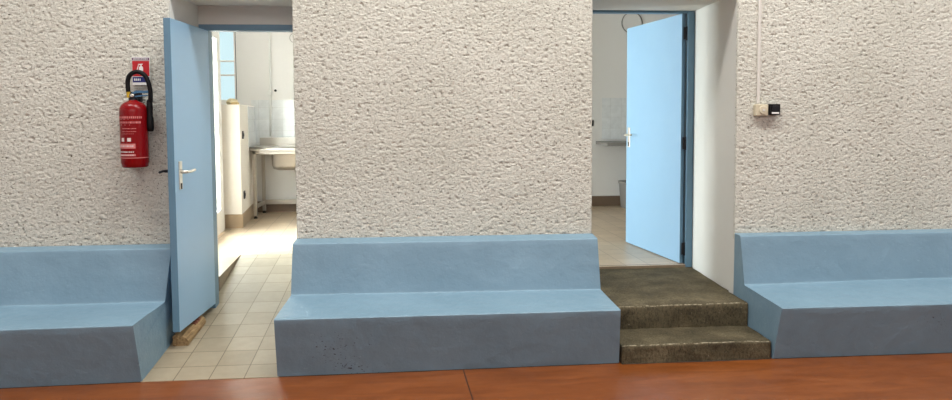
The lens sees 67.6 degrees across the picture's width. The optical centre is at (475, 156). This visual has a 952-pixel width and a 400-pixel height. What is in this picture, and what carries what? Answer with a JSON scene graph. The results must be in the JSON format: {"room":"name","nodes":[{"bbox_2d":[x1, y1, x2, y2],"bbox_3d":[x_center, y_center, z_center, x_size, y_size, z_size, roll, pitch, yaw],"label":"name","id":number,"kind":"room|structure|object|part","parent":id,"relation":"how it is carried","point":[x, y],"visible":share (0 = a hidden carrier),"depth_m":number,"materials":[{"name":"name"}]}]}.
{"room":"community hall","nodes":[
{"label":"community hall","id":0,"kind":"room"},
{"bbox_2d":[221,105,253,223],"bbox_3d":[-2.990,0.075,8.573,0.620,1.382,1.339,-1,3,-5],"label":"partition wall","id":1,"kind":"structure","parent":0,"point":[237,157],"depth_m":7.94,"materials":[{"name":"beige paint"}]},
{"bbox_2d":[226,98,237,104],"bbox_3d":[-2.805,-0.634,8.188,0.119,0.076,0.302,-1,3,-5],"label":"folded cloth","id":2,"kind":"object","parent":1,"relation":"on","point":[230,100],"visible":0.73,"depth_m":8.08,"materials":[{"name":"beige fabric"}]},
{"bbox_2d":[225,200,257,228],"bbox_3d":[-2.762,0.684,8.622,0.197,0.157,1.350,-1,3,-5],"label":"baseboard","id":3,"kind":"structure","parent":1,"relation":"attached to","point":[231,220],"depth_m":7.96,"materials":[{"name":"beige tile"}]},
{"bbox_2d":[247,106,255,147],"bbox_3d":[-2.806,-0.376,8.898,0.007,0.500,0.671,-1,3,-10],"label":"tiles","id":4,"kind":"structure","parent":1,"relation":"attached to","point":[251,110],"depth_m":8.85,"materials":[{"name":"white tile"}]},
{"bbox_2d":[185,0,292,24],"bbox_3d":[-1.643,-2.941,4.952,0.790,4.000,0.880,-1,3,-5],"label":"wall","id":5,"kind":"structure","parent":0,"point":[243,12],"depth_m":5.13,"materials":[{"name":"white paint"}]},
{"bbox_2d":[158,18,215,331],"bbox_3d":[-1.900,0.107,4.814,0.158,1.983,0.708,0,3,3],"label":"door","id":6,"kind":"structure","parent":5,"relation":"in","point":[186,51],"depth_m":4.71,"materials":[{"name":"blue paint"}]},
{"bbox_3d":[-1.914,0.120,4.466,0.013,0.170,0.004,0,3,-2],"label":"latch plate","id":7,"kind":"part","parent":6,"relation":"part of","materials":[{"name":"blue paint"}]},
{"bbox_3d":[-1.891,0.119,4.554,0.007,0.180,0.048,0,3,-2],"label":"handle plate","id":8,"kind":"part","parent":6,"relation":"part of","materials":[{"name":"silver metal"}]},
{"bbox_3d":[-1.851,0.093,4.601,0.051,0.024,0.138,1,4,19],"label":"lever","id":9,"kind":"part","parent":6,"relation":"part of","materials":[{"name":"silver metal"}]},
{"bbox_2d":[141,206,692,381],"bbox_3d":[0.558,1.007,7.054,8.700,0.340,5.384,-1,3,-5],"label":"floor","id":10,"kind":"structure","parent":0,"point":[236,340],"depth_m":5.58,"materials":[{"name":"beige tile"}]},
{"bbox_2d":[173,315,205,345],"bbox_3d":[-1.925,1.163,4.785,0.102,0.109,0.352,-1,3,-3],"label":"wedge","id":11,"kind":"object","parent":10,"relation":"on","point":[183,338],"visible":0.77,"depth_m":4.69,"materials":[{"name":"brown wood"}]},
{"bbox_2d":[249,137,295,218],"bbox_3d":[-1.952,0.247,9.017,1.650,0.972,0.622,-1,3,-5],"label":"sink","id":12,"kind":"object","parent":10,"relation":"on","point":[282,149],"visible":0.51,"depth_m":8.76,"materials":[{"name":"white ceramic"}]},
{"bbox_3d":[-2.701,0.313,8.688,0.040,0.830,0.040,-1,3,-5],"label":"leg","id":13,"kind":"part","parent":12,"relation":"part of","materials":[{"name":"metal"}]},
{"bbox_3d":[-2.721,0.602,8.958,0.036,0.040,0.467,-1,3,-5],"label":"rail","id":14,"kind":"part","parent":12,"relation":"part of","materials":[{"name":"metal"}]},
{"bbox_3d":[-2.745,0.283,9.192,0.040,0.830,0.040,-1,3,-5],"label":"leg","id":15,"kind":"part","parent":12,"relation":"part of","materials":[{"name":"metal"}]},
{"bbox_2d":[249,145,294,150],"bbox_3d":[-1.954,-0.120,8.995,1.650,0.044,0.622,-1,3,-5],"label":"countertop","id":16,"kind":"structure","parent":12,"relation":"on","point":[260,147],"depth_m":8.64,"materials":[{"name":"white ceramic"}]},
{"bbox_3d":[-1.976,0.579,9.277,1.500,0.060,0.036,-1,3,-5],"label":"rail","id":17,"kind":"part","parent":12,"relation":"part of","materials":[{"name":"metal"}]},
{"bbox_3d":[-2.258,0.015,8.955,0.573,0.283,0.408,-1,3,-5],"label":"sink bowl","id":18,"kind":"part","parent":12,"relation":"part of","materials":[{"name":"white ceramic"}]},
{"bbox_2d":[618,180,625,208],"bbox_3d":[2.141,0.505,9.481,0.410,0.355,0.390,-1,3,-5],"label":"storage bin","id":19,"kind":"object","parent":10,"relation":"on","point":[622,183],"visible":0.3,"depth_m":9.47,"materials":[{"name":"grey plastic"}]},
{"bbox_3d":[2.140,0.345,9.472,0.410,0.035,0.390,-1,3,-5],"label":"lid","id":20,"kind":"part","parent":19,"relation":"part of","materials":[{"name":"grey plastic"}]},
{"bbox_2d":[221,14,694,200],"bbox_3d":[0.624,-0.627,9.588,8.300,3.200,0.163,-1,3,-5],"label":"wall","id":21,"kind":"structure","parent":0,"point":[609,38],"depth_m":9.54,"materials":[{"name":"white paint"}]},
{"bbox_2d":[219,32,236,103],"bbox_3d":[-3.218,-1.222,9.190,0.248,1.080,0.082,-1,3,-5],"label":"window","id":22,"kind":"structure","parent":21,"relation":"in","point":[234,40],"depth_m":9.18,"materials":[{"name":"white plastic"}]},
{"bbox_2d":[267,32,271,135],"bbox_3d":[-2.658,-1.170,9.151,0.052,1.805,0.095,-1,3,-5],"label":"pipe","id":23,"kind":"object","parent":21,"relation":"attached to","point":[269,92],"visible":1,"depth_m":9.18,"materials":[{"name":"white plastic"}]},
{"bbox_2d":[251,100,294,142],"bbox_3d":[-1.760,-0.466,9.316,2.300,0.558,0.010,-1,3,-5],"label":"tiles","id":24,"kind":"structure","parent":21,"relation":"attached to","point":[283,120],"depth_m":9.24,"materials":[{"name":"white tile"}]},
{"bbox_2d":[260,137,294,144],"bbox_3d":[-1.981,-0.205,9.294,1.650,0.102,0.012,-1,3,-5],"label":"backsplash","id":25,"kind":"structure","parent":21,"relation":"attached to","point":[281,140],"depth_m":9.24,"materials":[{"name":"silver metal"}]},
{"bbox_2d":[257,196,620,211],"bbox_3d":[0.906,0.612,9.610,7.560,0.140,0.014,-1,3,-5],"label":"baseboard","id":26,"kind":"structure","parent":21,"relation":"attached to","point":[596,200],"depth_m":9.66,"materials":[{"name":"brown tile"}]},
{"bbox_2d":[596,141,626,145],"bbox_3d":[2.472,-0.014,9.413,1.660,0.375,0.578,-1,3,-5],"label":"countertop","id":27,"kind":"structure","parent":21,"relation":"attached to","point":[605,143],"depth_m":9.15,"materials":[{"name":"grey plastic"}]},
{"bbox_2d":[602,98,626,138],"bbox_3d":[2.537,-0.523,9.686,1.673,0.558,0.010,-1,3,-5],"label":"tiles","id":28,"kind":"structure","parent":21,"relation":"attached to","point":[614,110],"depth_m":9.62,"materials":[{"name":"white tile"}]},
{"bbox_2d":[0,0,951,333],"bbox_3d":[0.038,-1.862,5.157,13.000,6.200,0.888,-1,3,-5],"label":"wall","id":29,"kind":"structure","parent":0,"point":[414,118],"depth_m":4.82,"materials":[{"name":"beige paint"}]},
{"bbox_2d":[119,70,153,167],"bbox_3d":[-2.165,-0.242,4.512,0.186,0.617,0.176,2,4,38],"label":"fire extinguisher","id":30,"kind":"object","parent":29,"relation":"attached to","point":[136,120],"visible":1,"depth_m":4.46,"materials":[{"name":"red metal"}]},
{"bbox_3d":[-2.126,-0.399,4.506,0.134,0.044,0.026,-1,3,-5],"label":"squeeze lever","id":31,"kind":"part","parent":30,"relation":"part of","materials":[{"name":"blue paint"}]},
{"bbox_2d":[132,57,149,84],"bbox_3d":[-2.159,-0.552,4.583,0.111,0.181,0.006,-1,3,-5],"label":"sign","id":32,"kind":"object","parent":29,"relation":"attached to","point":[138,63],"visible":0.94,"depth_m":4.58,"materials":[{"name":"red plastic"}]},
{"bbox_2d":[198,24,292,307],"bbox_3d":[-1.622,0.090,5.247,0.741,2.100,0.095,-1,3,-5],"label":"door frame","id":33,"kind":"structure","parent":29,"relation":"attached to","point":[210,28],"depth_m":5.18,"materials":[{"name":"blue paint"}]},
{"bbox_2d":[593,10,694,266],"bbox_3d":[1.197,-0.145,5.857,1.189,2.145,0.100,-1,3,-5],"label":"door frame","id":34,"kind":"structure","parent":29,"relation":"attached to","point":[689,15],"depth_m":5.86,"materials":[{"name":"blue paint"}]},
{"bbox_2d":[624,14,687,262],"bbox_3d":[1.573,-0.168,6.369,0.157,2.063,1.054,-1,3,-11],"label":"door","id":35,"kind":"structure","parent":29,"relation":"in","point":[656,141],"depth_m":6.29,"materials":[{"name":"blue paint"}]},
{"bbox_3d":[1.466,-0.186,6.821,0.007,0.190,0.048,-1,4,-13],"label":"handle plate","id":36,"kind":"part","parent":35,"relation":"part of","materials":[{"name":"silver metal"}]},
{"bbox_2d":[756,0,761,103],"bbox_3d":[1.956,-2.651,4.829,0.021,4.568,0.012,-1,3,-5],"label":"cable conduit","id":37,"kind":"object","parent":29,"relation":"attached to","point":[759,1],"visible":1,"depth_m":4.94,"materials":[{"name":"beige plastic"}]},
{"bbox_2d":[753,104,767,115],"bbox_3d":[1.985,-0.324,4.949,0.090,0.079,0.056,-1,3,-5],"label":"junction box","id":38,"kind":"object","parent":29,"relation":"attached to","point":[758,109],"visible":1,"depth_m":4.93,"materials":[{"name":"beige plastic"}]},
{"bbox_2d":[768,104,779,114],"bbox_3d":[2.072,-0.329,4.955,0.078,0.076,0.059,-1,3,-5],"label":"sensor","id":39,"kind":"object","parent":29,"relation":"attached to","point":[773,109],"visible":0.99,"depth_m":4.93,"materials":[{"name":"plastic"}]},
{"bbox_2d":[0,353,951,399],"bbox_3d":[0.472,1.617,0.549,13.000,0.200,8.820,-1,3,-5],"label":"floor","id":40,"kind":"structure","parent":0,"point":[913,376],"depth_m":4.08,"materials":[{"name":"brown wood"}]},
{"bbox_2d":[0,382,138,388],"bbox_3d":[-3.442,1.333,3.980,2.995,0.002,0.016,-1,3,-6],"label":"trim","id":41,"kind":"structure","parent":40,"relation":"on","point":[122,382],"depth_m":4.11,"materials":[{"name":"brown wood"}]},
{"bbox_2d":[0,244,174,387],"bbox_3d":[-3.450,0.964,4.208,3.027,0.713,0.728,-1,3,-5],"label":"bench","id":42,"kind":"object","parent":40,"relation":"on","point":[86,314],"visible":0.98,"depth_m":4.38,"materials":[{"name":"blue paint"}]},
{"bbox_2d":[274,233,620,376],"bbox_3d":[-0.167,0.918,4.530,2.076,0.728,0.648,-1,3,-5],"label":"bench","id":43,"kind":"object","parent":40,"relation":"on","point":[419,303],"visible":1,"depth_m":4.41,"materials":[{"name":"blue paint"}]},
{"bbox_2d":[280,363,615,376],"bbox_3d":[-0.143,1.293,4.315,2.074,0.002,0.016,-1,3,-5],"label":"trim","id":44,"kind":"structure","parent":40,"relation":"on","point":[602,363],"depth_m":4.31,"materials":[{"name":"brown wood"}]},
{"bbox_2d":[599,267,770,363],"bbox_3d":[1.268,1.100,5.169,1.183,0.272,1.498,-1,3,-5],"label":"concrete steps","id":45,"kind":"structure","parent":40,"relation":"on","point":[675,314],"depth_m":4.76,"materials":[{"name":"concrete"}]},
{"bbox_2d":[632,358,770,363],"bbox_3d":[1.379,1.277,4.436,0.957,0.002,0.016,-1,3,-5],"label":"trim","id":46,"kind":"structure","parent":40,"relation":"on","point":[768,358],"depth_m":4.43,"materials":[{"name":"brown wood"}]},
{"bbox_2d":[733,229,951,358],"bbox_3d":[3.325,0.893,4.817,2.968,0.703,0.677,-1,3,-5],"label":"bench","id":47,"kind":"object","parent":40,"relation":"on","point":[866,292],"visible":0.98,"depth_m":4.77,"materials":[{"name":"blue paint"}]},
{"bbox_2d":[773,353,938,358],"bbox_3d":[3.350,1.256,4.590,2.966,0.002,0.016,-1,3,-4],"label":"trim","id":48,"kind":"structure","parent":40,"relation":"on","point":[921,353],"depth_m":4.52,"materials":[{"name":"brown wood"}]},
{"bbox_3d":[-2.947,-0.566,7.318,0.795,2.810,3.770,-1,3,-5],"label":"wall","id":49,"kind":"structure","parent":0,"visible":0},
{"bbox_2d":[212,32,224,234],"bbox_3d":[-2.662,-0.278,6.993,0.080,2.270,1.571,-1,3,-10],"label":"door","id":50,"kind":"structure","parent":49,"relation":"in","point":[215,35],"depth_m":7.51,"materials":[{"name":"white plastic"}]},
{"bbox_3d":[-2.670,-0.277,6.992,0.064,2.270,1.571,-1,3,-10],"label":"frame","id":51,"kind":"part","parent":50,"relation":"part of","materials":[{"name":"white plastic"}]}
]}

